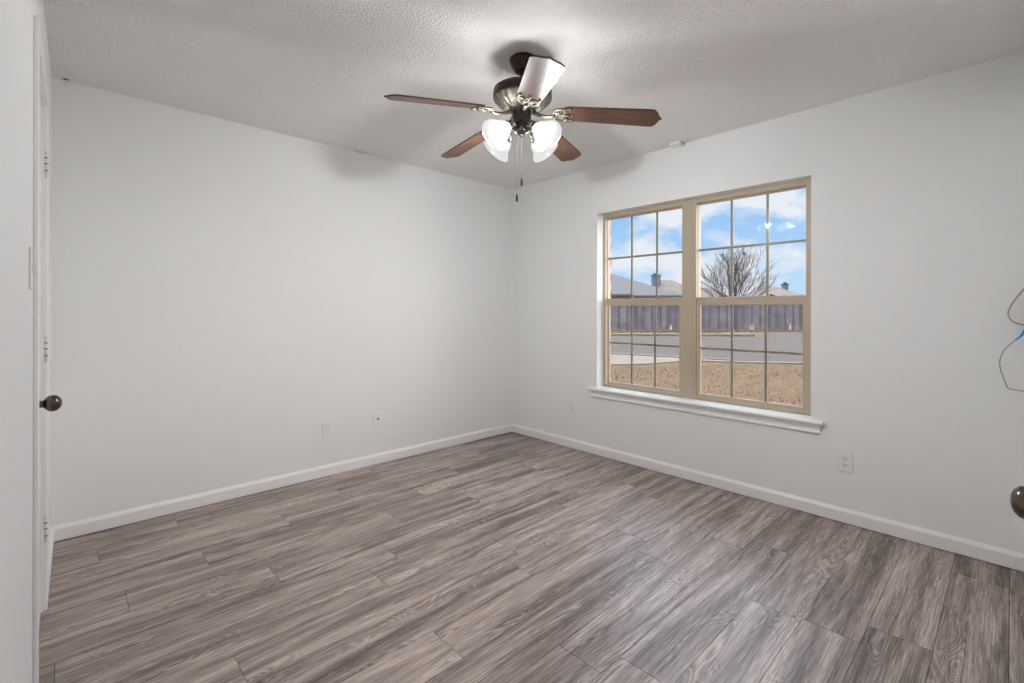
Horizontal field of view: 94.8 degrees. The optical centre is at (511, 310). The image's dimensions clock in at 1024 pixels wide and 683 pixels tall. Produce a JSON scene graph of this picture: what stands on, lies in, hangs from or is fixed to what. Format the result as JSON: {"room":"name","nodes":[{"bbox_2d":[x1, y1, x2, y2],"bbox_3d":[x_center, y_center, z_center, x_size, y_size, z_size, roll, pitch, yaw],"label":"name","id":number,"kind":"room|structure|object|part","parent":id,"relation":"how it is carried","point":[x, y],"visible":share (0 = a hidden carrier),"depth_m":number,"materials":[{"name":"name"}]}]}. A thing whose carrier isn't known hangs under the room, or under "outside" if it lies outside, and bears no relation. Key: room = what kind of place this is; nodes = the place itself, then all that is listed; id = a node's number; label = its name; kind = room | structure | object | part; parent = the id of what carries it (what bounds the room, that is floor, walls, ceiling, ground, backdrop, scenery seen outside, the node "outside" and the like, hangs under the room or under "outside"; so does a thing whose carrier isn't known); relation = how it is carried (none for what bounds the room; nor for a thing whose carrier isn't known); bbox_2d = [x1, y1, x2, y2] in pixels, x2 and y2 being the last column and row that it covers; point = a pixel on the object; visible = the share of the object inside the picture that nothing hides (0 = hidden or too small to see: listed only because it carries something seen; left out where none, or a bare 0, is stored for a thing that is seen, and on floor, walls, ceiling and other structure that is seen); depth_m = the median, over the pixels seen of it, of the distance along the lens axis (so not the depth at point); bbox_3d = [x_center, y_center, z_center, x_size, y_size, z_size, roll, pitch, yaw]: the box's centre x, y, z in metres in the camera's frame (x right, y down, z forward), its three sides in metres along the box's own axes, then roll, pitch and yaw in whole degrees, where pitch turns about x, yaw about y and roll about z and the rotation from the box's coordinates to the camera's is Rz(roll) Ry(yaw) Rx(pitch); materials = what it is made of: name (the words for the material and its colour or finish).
{"room":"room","nodes":[
{"label":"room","id":0,"kind":"room"},
{"bbox_2d":[0,0,51,682],"bbox_3d":[-1.274,0.058,1.134,0.140,2.560,3.510,0,0,-43],"label":"wall","id":1,"kind":"structure","parent":0,"point":[16,16],"depth_m":1.01,"materials":[{"name":"white paint"}]},
{"bbox_2d":[29,247,37,289],"bbox_3d":[-1.339,-0.117,1.319,0.016,0.116,0.070,0,0,-43],"label":"light switch","id":2,"kind":"object","parent":1,"relation":"attached to","point":[32,270],"visible":1,"depth_m":1.30,"materials":[{"name":"white plastic"}]},
{"bbox_2d":[32,15,48,682],"bbox_3d":[-1.728,0.162,1.647,0.132,2.110,0.726,0,0,-43],"label":"door","id":3,"kind":"structure","parent":1,"relation":"attached to","point":[40,86],"depth_m":1.44,"materials":[{"name":"white paint"}]},
{"bbox_2d":[39,101,62,618],"bbox_3d":[-1.689,0.191,1.698,0.106,2.028,0.600,0,0,-43],"label":"door","id":4,"kind":"structure","parent":1,"relation":"in","point":[51,403],"depth_m":1.82,"materials":[{"name":"white paint"}]},
{"bbox_3d":[-1.534,0.308,1.557,0.070,0.066,0.066,0,0,-43],"label":"knob","id":5,"kind":"part","parent":4,"relation":"part of","materials":[{"name":"brown metal"}]},
{"bbox_2d":[48,526,53,598],"bbox_3d":[-2.174,1.173,2.216,0.013,0.080,0.702,0,0,-43],"label":"baseboard","id":6,"kind":"structure","parent":1,"relation":"attached to","point":[51,539],"depth_m":2.21,"materials":[{"name":"white paint"}]},
{"bbox_2d":[51,77,511,529],"bbox_3d":[-1.257,0.058,3.659,3.625,2.560,0.140,0,0,-43],"label":"wall","id":7,"kind":"structure","parent":0,"point":[223,291],"depth_m":3.08,"materials":[{"name":"white paint"}]},
{"bbox_2d":[52,423,511,541],"bbox_3d":[-1.210,1.174,3.600,3.335,0.080,0.013,0,0,-43],"label":"baseboard","id":8,"kind":"structure","parent":7,"relation":"attached to","point":[111,520],"depth_m":3.09,"materials":[{"name":"white paint"}]},
{"bbox_2d":[322,419,331,436],"bbox_3d":[-1.357,0.863,3.463,0.072,0.116,0.009,0,0,-43],"label":"wall outlet","id":9,"kind":"object","parent":7,"relation":"attached to","point":[326,424],"visible":1,"depth_m":3.46,"materials":[{"name":"white plastic"}]},
{"bbox_2d":[325,423,329,432],"bbox_3d":[-1.355,0.863,3.461,0.033,0.066,0.003,0,0,-43],"label":"receptacle","id":10,"kind":"object","parent":9,"relation":"attached to","point":[327,425],"depth_m":3.46,"materials":[{"name":"white plastic"}]},
{"bbox_2d":[373,411,381,426],"bbox_3d":[-1.063,0.863,3.735,0.072,0.116,0.017,0,0,-43],"label":"jack plate","id":11,"kind":"object","parent":7,"relation":"attached to","point":[377,416],"visible":1,"depth_m":3.73,"materials":[{"name":"white plastic"}]},
{"bbox_2d":[39,432,1023,682],"bbox_3d":[-0.010,1.280,2.328,3.335,0.120,3.510,0,0,-43],"label":"floor","id":12,"kind":"structure","parent":0,"point":[510,557],"depth_m":2.08,"materials":[{"name":"laminate"}]},
{"bbox_2d":[44,0,1023,189],"bbox_3d":[-0.002,-1.290,2.332,3.625,0.140,3.790,0,0,-43],"label":"ceiling","id":13,"kind":"structure","parent":0,"point":[321,71],"depth_m":2.25,"materials":[{"name":"white paint"}]},
{"bbox_2d":[384,52,661,201],"bbox_3d":[0.015,-0.875,2.333,1.245,0.691,1.197,0,0,-43],"label":"ceiling fan","id":14,"kind":"object","parent":13,"relation":"hanging from","point":[525,95],"visible":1,"depth_m":2.21,"materials":[{"name":"brown metal"}]},
{"bbox_3d":[-0.345,-0.938,2.118,0.452,0.007,0.133,-4,16,-24],"label":"blade","id":15,"kind":"part","parent":14,"relation":"part of","materials":[{"name":"brown wood"}]},
{"bbox_3d":[-0.237,-0.923,2.610,0.133,0.007,0.452,-17,5,-42],"label":"blade","id":16,"kind":"part","parent":14,"relation":"part of","materials":[{"name":"brown wood"}]},
{"bbox_3d":[-0.061,-0.819,2.187,0.132,0.137,0.150,0,0,-43],"label":"lamp shade","id":17,"kind":"part","parent":14,"relation":"part of","materials":[{"name":"white glass"}]},
{"bbox_3d":[-0.062,-0.826,2.400,0.150,0.137,0.131,0,0,-43],"label":"lamp shade","id":18,"kind":"part","parent":14,"relation":"part of","materials":[{"name":"white glass"}]},
{"bbox_3d":[-0.047,-0.843,2.202,0.075,0.068,0.061,0,0,-43],"label":"bulb","id":19,"kind":"part","parent":14,"relation":"part of","materials":[{"name":"white glass"}]},
{"bbox_2d":[507,132,512,141],"bbox_3d":[-0.021,-0.871,2.362,0.062,0.056,0.054,0,0,-43],"label":"socket","id":20,"kind":"object","parent":14,"relation":"attached to","point":[509,139],"depth_m":2.35,"materials":[{"name":"metal"}]},
{"bbox_2d":[530,132,535,142],"bbox_3d":[0.114,-0.868,2.362,0.054,0.056,0.062,0,0,-43],"label":"socket","id":21,"kind":"object","parent":14,"relation":"attached to","point":[532,140],"depth_m":2.35,"materials":[{"name":"metal"}]},
{"bbox_2d":[531,121,539,132],"bbox_3d":[0.118,-0.863,2.222,0.056,0.056,0.056,0,0,0],"label":"socket","id":22,"kind":"object","parent":14,"relation":"attached to","point":[533,124],"depth_m":2.20,"materials":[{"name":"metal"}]},
{"bbox_3d":[0.104,-0.913,1.866,0.133,0.007,0.452,13,5,-9],"label":"blade","id":23,"kind":"part","parent":14,"relation":"part of","materials":[{"name":"brown wood"}]},
{"bbox_3d":[0.139,-0.838,2.203,0.061,0.069,0.074,0,0,-43],"label":"bulb","id":24,"kind":"part","parent":14,"relation":"part of","materials":[{"name":"white glass"}]},
{"bbox_3d":[0.151,-0.821,2.404,0.132,0.137,0.150,0,0,-43],"label":"lamp shade","id":25,"kind":"part","parent":14,"relation":"part of","materials":[{"name":"white glass"}]},
{"bbox_3d":[0.155,-0.814,2.189,0.150,0.138,0.133,0,0,-43],"label":"lamp shade","id":26,"kind":"part","parent":14,"relation":"part of","materials":[{"name":"white glass"}]},
{"bbox_3d":[0.263,-0.933,2.663,0.133,0.007,0.452,-11,-10,29],"label":"blade","id":27,"kind":"part","parent":14,"relation":"part of","materials":[{"name":"brown wood"}]},
{"bbox_3d":[0.467,-0.909,2.202,0.452,0.007,0.133,8,-8,12],"label":"blade","id":28,"kind":"part","parent":14,"relation":"part of","materials":[{"name":"brown wood"}]},
{"bbox_2d":[669,140,684,147],"bbox_3d":[1.199,-1.207,3.421,0.074,0.022,0.086,0,0,-43],"label":"ceiling sensor","id":29,"kind":"object","parent":13,"relation":"attached to","point":[679,143],"visible":1,"depth_m":3.41,"materials":[{"name":"white plastic"}]},
{"bbox_2d":[610,247,610,298],"bbox_3d":[1.103,0.077,3.858,0.082,2.990,5.210,0,0,-43],"label":"wall","id":30,"kind":"structure","parent":0,"point":[610,247],"depth_m":4.16,"materials":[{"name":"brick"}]},
{"bbox_2d":[512,51,1023,553],"bbox_3d":[1.259,0.062,3.524,0.150,2.560,3.510,0,0,-43],"label":"wall","id":31,"kind":"structure","parent":0,"point":[917,187],"depth_m":2.64,"materials":[{"name":"white paint"}]},
{"bbox_2d":[568,400,574,413],"bbox_3d":[0.529,0.859,4.181,0.009,0.116,0.072,0,0,-43],"label":"wall outlet","id":32,"kind":"object","parent":31,"relation":"attached to","point":[571,404],"visible":1,"depth_m":4.18,"materials":[{"name":"white plastic"}]},
{"bbox_2d":[603,201,686,397],"bbox_3d":[1.077,-0.083,3.807,0.087,1.510,0.796,0,0,-43],"label":"window","id":33,"kind":"structure","parent":31,"relation":"in","point":[681,301],"depth_m":3.77,"materials":[{"name":"beige plastic"}]},
{"bbox_3d":[1.070,-0.430,3.817,0.030,0.724,0.727,0,0,-43],"label":"sash","id":34,"kind":"part","parent":33,"relation":"part of","materials":[{"name":"clear glass"}]},
{"bbox_3d":[1.054,0.268,3.789,0.028,0.728,0.681,0,0,-43],"label":"sash","id":35,"kind":"part","parent":33,"relation":"part of","materials":[{"name":"beige plastic"}]},
{"bbox_2d":[687,200,692,398],"bbox_3d":[1.318,-0.083,3.487,0.004,1.470,0.044,0,0,-43],"label":"trim","id":36,"kind":"structure","parent":31,"relation":"attached to","point":[689,202],"depth_m":3.48,"materials":[{"name":"beige plastic"}]},
{"bbox_2d":[587,387,823,433],"bbox_3d":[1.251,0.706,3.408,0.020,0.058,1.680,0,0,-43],"label":"trim","id":37,"kind":"structure","parent":31,"relation":"attached to","point":[785,424],"depth_m":3.24,"materials":[{"name":"white paint"}]},
{"bbox_2d":[693,179,810,415],"bbox_3d":[1.629,-0.082,3.222,0.087,1.510,0.814,0,0,-43],"label":"window","id":38,"kind":"structure","parent":31,"relation":"in","point":[698,301],"depth_m":3.19,"materials":[{"name":"beige plastic"}]},
{"bbox_3d":[1.608,0.269,3.202,0.028,0.728,0.708,0,0,-43],"label":"sash","id":39,"kind":"part","parent":38,"relation":"part of","materials":[{"name":"beige plastic"}]},
{"bbox_3d":[1.625,-0.429,3.229,0.030,0.724,0.740,0,0,-43],"label":"sash","id":40,"kind":"part","parent":38,"relation":"part of","materials":[{"name":"clear glass"}]},
{"bbox_2d":[512,423,1023,571],"bbox_3d":[1.198,1.178,3.468,0.013,0.080,3.510,0,0,-43],"label":"baseboard","id":41,"kind":"structure","parent":31,"relation":"attached to","point":[980,551],"depth_m":2.82,"materials":[{"name":"white paint"}]},
{"bbox_2d":[838,450,852,472],"bbox_3d":[1.917,0.869,2.710,0.009,0.116,0.072,0,0,-43],"label":"wall outlet","id":42,"kind":"object","parent":31,"relation":"attached to","point":[845,459],"visible":1,"depth_m":2.71,"materials":[{"name":"white plastic"}]},
{"bbox_2d":[1010,486,1023,518],"bbox_3d":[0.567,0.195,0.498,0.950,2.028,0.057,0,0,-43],"label":"door knob","id":43,"kind":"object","parent":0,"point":[1017,495],"depth_m":0.78,"materials":[{"name":"brown metal"}]},
{"bbox_3d":[1.248,0.062,1.004,3.625,2.560,0.140,0,0,-43],"label":"wall","id":44,"kind":"structure","parent":0,"visible":0},
{"bbox_2d":[1007,288,1023,325],"bbox_3d":[2.361,-0.035,2.196,0.029,0.218,0.072,0,0,-43],"label":"cable","id":45,"kind":"object","parent":44,"relation":"attached to","point":[1022,290],"visible":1,"depth_m":2.21,"materials":[{"name":"beige plastic"}]},
{"bbox_2d":[999,330,1023,391],"bbox_3d":[2.354,0.225,2.202,0.033,0.306,0.107,0,0,-43],"label":"cable","id":46,"kind":"object","parent":45,"relation":"hanging from","point":[1022,334],"visible":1,"depth_m":2.23,"materials":[{"name":"grey plastic"}]},
{"label":"outside","id":47,"kind":"structure","parent":0,"visible":0},
{"bbox_2d":[611,322,802,405],"bbox_3d":[14.998,1.464,61.900,145.073,0.124,146.134,0,0,-43],"label":"ground","id":48,"kind":"structure","parent":47,"point":[722,381],"depth_m":9.67,"materials":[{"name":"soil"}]},
{"bbox_2d":[611,274,681,323],"bbox_3d":[6.932,-1.294,46.450,17.000,5.350,15.100,0,0,0],"label":"house","id":49,"kind":"structure","parent":48,"relation":"on","point":[620,286],"depth_m":42.87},
{"bbox_2d":[651,273,715,321],"bbox_3d":[20.928,-1.782,63.000,10.500,6.370,12.000,0,0,0],"label":"house","id":50,"kind":"structure","parent":48,"relation":"on","point":[670,285],"depth_m":62.32,"materials":[{"name":"beige brick"}]},
{"bbox_2d":[611,304,802,329],"bbox_3d":[17.977,0.448,34.072,36.045,1.900,0.160,0,0,0],"label":"wooden fence","id":51,"kind":"object","parent":48,"relation":"on","point":[779,317],"visible":0.17,"depth_m":34.00,"materials":[{"name":"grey wood"}]},
{"bbox_3d":[8.395,0.418,34.009,2.392,1.870,0.029,0,0,0],"label":"picket panel","id":52,"kind":"part","parent":51,"relation":"part of","materials":[{"name":"grey wood"}]},
{"bbox_3d":[10.795,0.423,34.010,2.392,1.868,0.028,0,0,0],"label":"picket panel","id":53,"kind":"part","parent":51,"relation":"part of","materials":[{"name":"grey wood"}]},
{"bbox_3d":[13.195,0.426,34.010,2.392,1.869,0.027,0,0,0],"label":"picket panel","id":54,"kind":"part","parent":51,"relation":"part of","materials":[{"name":"wood"}]},
{"bbox_3d":[15.595,0.440,34.009,2.392,1.848,0.028,0,0,0],"label":"picket panel","id":55,"kind":"part","parent":51,"relation":"part of","materials":[{"name":"grey wood"}]},
{"bbox_3d":[17.995,0.434,34.009,2.392,1.867,0.030,0,0,0],"label":"picket panel","id":56,"kind":"part","parent":51,"relation":"part of","materials":[{"name":"grey wood"}]},
{"bbox_3d":[20.395,0.437,34.010,2.392,1.869,0.027,0,0,0],"label":"picket panel","id":57,"kind":"part","parent":51,"relation":"part of","materials":[{"name":"grey wood"}]},
{"bbox_2d":[611,329,802,333],"bbox_3d":[15.992,1.355,31.007,36.028,0.140,5.255,0,0,0],"label":"grass","id":58,"kind":"structure","parent":48,"relation":"on","point":[663,330],"depth_m":31.26,"materials":[{"name":"plant"}]},
{"bbox_2d":[701,288,728,296],"bbox_3d":[31.305,-1.106,76.000,9.000,5.050,8.000,0,0,0],"label":"house","id":59,"kind":"structure","parent":48,"relation":"on","point":[705,289],"depth_m":74.68,"materials":[{"name":"beige brick"}]},
{"bbox_2d":[701,242,779,296],"bbox_3d":[19.661,-2.442,42.041,7.765,7.697,7.646,0,0,21],"label":"bare tree","id":60,"kind":"object","parent":48,"relation":"on","point":[741,275],"visible":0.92,"depth_m":41.59,"materials":[{"name":"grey plant"}]},
{"bbox_2d":[744,282,802,304],"bbox_3d":[32.995,-1.088,60.000,7.600,5.020,8.000,0,0,0],"label":"house","id":61,"kind":"structure","parent":48,"relation":"on","point":[784,290],"depth_m":58.69,"materials":[{"name":"beige brick"}]},
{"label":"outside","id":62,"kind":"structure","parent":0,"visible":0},
{"bbox_2d":[611,354,802,365],"bbox_3d":[-0.234,1.410,13.181,60.665,0.120,4.360,0,0,8],"label":"pavement","id":63,"kind":"structure","parent":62,"point":[616,359],"depth_m":12.61,"materials":[{"name":"concrete"}]},
{"bbox_2d":[611,353,733,360],"bbox_3d":[-11.857,1.376,16.894,36.724,0.150,1.664,0,0,10],"label":"kerb","id":64,"kind":"object","parent":63,"relation":"on","point":[611,353],"visible":0.13,"depth_m":13.88,"materials":[{"name":"concrete"}]},
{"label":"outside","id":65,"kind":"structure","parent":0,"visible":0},
{"bbox_2d":[611,332,802,361],"bbox_3d":[9.998,1.433,20.750,80.000,0.105,18.500,0,0,0],"label":"road","id":66,"kind":"structure","parent":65,"point":[776,341],"depth_m":18.13,"materials":[{"name":"grey asphalt"}]},
{"bbox_2d":[611,333,754,335],"bbox_3d":[-8.510,1.347,26.550,43.099,0.220,0.999,0,0,3],"label":"kerb","id":67,"kind":"object","parent":66,"relation":"on","point":[612,334],"visible":0.17,"depth_m":25.44,"materials":[{"name":"concrete"}]}
]}

